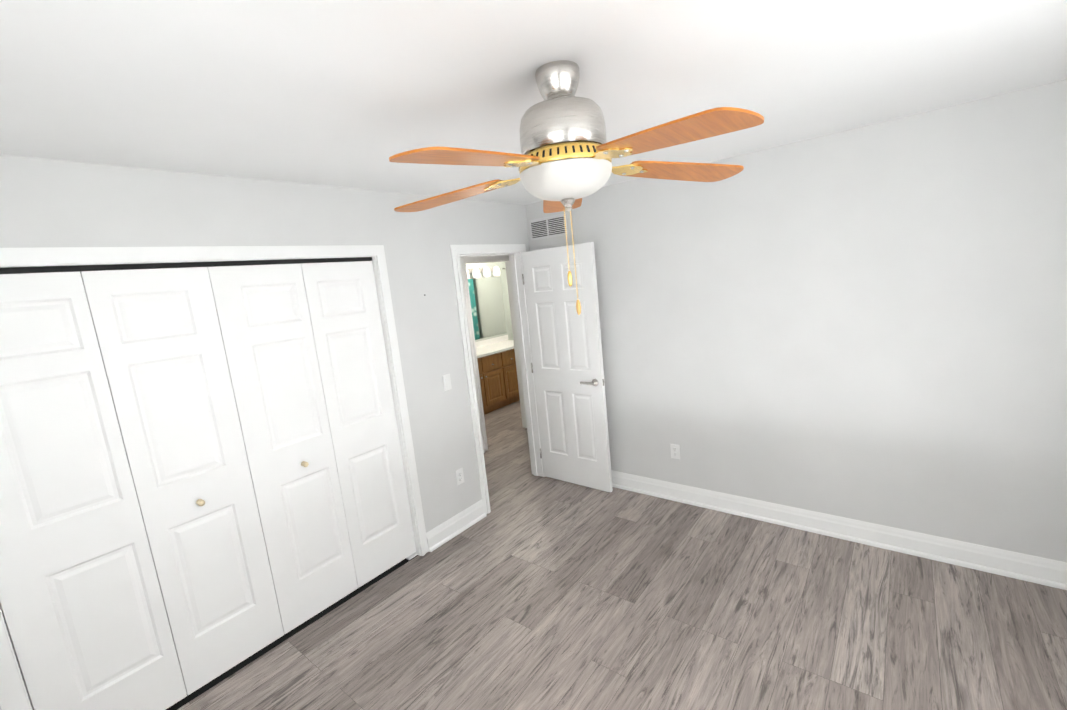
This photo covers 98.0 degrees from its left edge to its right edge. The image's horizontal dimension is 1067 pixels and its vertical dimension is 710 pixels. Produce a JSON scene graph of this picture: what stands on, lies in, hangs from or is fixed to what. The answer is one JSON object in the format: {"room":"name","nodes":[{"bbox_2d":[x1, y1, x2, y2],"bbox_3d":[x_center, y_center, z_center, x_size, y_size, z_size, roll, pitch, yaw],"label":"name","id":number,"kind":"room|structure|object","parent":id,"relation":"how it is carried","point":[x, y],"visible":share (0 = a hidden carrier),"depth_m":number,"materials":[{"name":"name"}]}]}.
{"room":"empty bedroom","nodes":[
{"label":"empty bedroom","id":0,"kind":"room"},
{"bbox_2d":[0,155,529,709],"bbox_3d":[-0.428,0.033,3.696,0.120,2.440,6.740,2,12,39],"label":"wall","id":1,"kind":"structure","parent":0,"point":[54,203],"depth_m":2.69,"materials":[{"name":"grey paint"}]},
{"bbox_2d":[0,261,417,709],"bbox_3d":[-1.460,0.567,2.382,0.075,2.015,1.784,2,12,39],"label":"bifold closet doors","id":2,"kind":"structure","parent":1,"relation":"in","point":[202,479],"depth_m":2.17,"materials":[{"name":"white wood"}]},
{"bbox_2d":[0,245,428,709],"bbox_3d":[-1.481,0.522,2.387,0.138,2.107,1.924,2,12,39],"label":"door frame","id":3,"kind":"structure","parent":1,"relation":"attached to","point":[14,692],"depth_m":2.29,"materials":[{"name":"white wood"}]},
{"bbox_2d":[442,374,451,390],"bbox_3d":[-0.624,0.198,3.353,0.010,0.114,0.070,2,12,39],"label":"light switch","id":4,"kind":"object","parent":1,"relation":"attached to","point":[446,378],"visible":1,"depth_m":3.35,"materials":[{"name":"white plastic"}]},
{"bbox_2d":[426,499,486,551],"bbox_3d":[-0.563,1.260,3.453,0.032,0.135,0.562,2,12,39],"label":"baseboard","id":5,"kind":"structure","parent":1,"relation":"attached to","point":[444,532],"depth_m":3.43,"materials":[{"name":"white wood"}]},
{"bbox_2d":[455,468,463,485],"bbox_3d":[-0.550,0.911,3.474,0.009,0.114,0.070,2,12,39],"label":"electrical outlet","id":6,"kind":"object","parent":1,"relation":"attached to","point":[459,476],"visible":1,"depth_m":3.47,"materials":[{"name":"white plastic"}]},
{"bbox_2d":[450,244,545,513],"bbox_3d":[-0.283,0.158,3.881,0.154,2.107,0.849,2,12,39],"label":"door frame","id":7,"kind":"structure","parent":1,"relation":"attached to","point":[510,254],"depth_m":4.11,"materials":[{"name":"white wood"}]},
{"bbox_2d":[521,242,612,492],"bbox_3d":[0.273,0.128,3.904,0.720,2.025,0.131,2,12,40],"label":"bedroom door","id":8,"kind":"structure","parent":1,"relation":"in","point":[567,359],"depth_m":3.86,"materials":[{"name":"white wood"}]},
{"bbox_2d":[466,262,512,341],"bbox_3d":[-1.290,-0.369,6.684,0.120,2.440,3.090,2,12,39],"label":"wall","id":9,"kind":"structure","parent":0,"point":[501,265],"depth_m":7.54,"materials":[{"name":"beige paint"}]},
{"bbox_2d":[467,266,499,277],"bbox_3d":[-0.873,-1.229,6.955,0.150,0.160,1.100,2,12,39],"label":"sconce","id":10,"kind":"object","parent":9,"relation":"attached to","point":[476,271],"visible":0.65,"depth_m":7.07,"materials":[{"name":"white glass"}]},
{"bbox_2d":[468,276,506,339],"bbox_3d":[-0.975,-0.670,6.964,0.006,0.920,1.580,2,12,39],"label":"bathroom mirror","id":11,"kind":"object","parent":9,"relation":"attached to","point":[487,306],"visible":0.36,"depth_m":7.27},
{"bbox_2d":[0,0,1066,204],"bbox_3d":[-0.136,-1.202,3.157,6.290,0.100,6.740,2,12,39],"label":"ceiling","id":12,"kind":"structure","parent":0,"point":[356,94],"depth_m":1.46,"materials":[{"name":"white paint"}]},
{"bbox_2d":[389,60,763,314],"bbox_3d":[0.083,-0.506,1.482,1.241,0.772,1.192,2,12,39],"label":"ceiling fan","id":13,"kind":"object","parent":12,"relation":"hanging from","point":[562,161],"visible":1,"depth_m":1.38,"materials":[{"name":"brown wood"}]},
{"bbox_2d":[30,400,1066,709],"bbox_3d":[0.115,1.293,3.565,6.290,0.100,6.740,2,12,39],"label":"floor","id":14,"kind":"structure","parent":0,"point":[530,590],"depth_m":2.37,"materials":[{"name":"grey laminate"}]},
{"bbox_2d":[475,335,519,413],"bbox_3d":[-0.656,0.290,6.902,0.615,0.950,1.640,2,12,39],"label":"bathroom vanity","id":15,"kind":"object","parent":14,"relation":"on","point":[497,371],"visible":0.38,"depth_m":6.71,"materials":[{"name":"brown wood"}]},
{"bbox_2d":[526,79,1066,561],"bbox_3d":[1.500,-0.065,3.107,3.620,2.440,0.120,2,12,39],"label":"wall","id":16,"kind":"structure","parent":0,"point":[868,323],"depth_m":2.68,"materials":[{"name":"grey paint"}]},
{"bbox_2d":[529,213,566,240],"bbox_3d":[0.118,-1.073,3.896,0.380,0.170,0.006,2,12,39],"label":"air vent","id":17,"kind":"object","parent":16,"relation":"in","point":[548,227],"visible":0.96,"depth_m":3.89,"materials":[{"name":"metal"}]},
{"bbox_2d":[670,444,679,458],"bbox_3d":[1.086,0.741,3.555,0.070,0.114,0.009,2,12,39],"label":"electrical outlet","id":18,"kind":"object","parent":16,"relation":"attached to","point":[675,451],"visible":1,"depth_m":3.55,"materials":[{"name":"white plastic"}]},
{"bbox_2d":[611,470,1066,589],"bbox_3d":[1.491,1.081,3.283,3.440,0.135,0.050,2,12,39],"label":"baseboard","id":19,"kind":"structure","parent":16,"relation":"attached to","point":[1032,568],"depth_m":2.84,"materials":[{"name":"white wood"}]}
]}

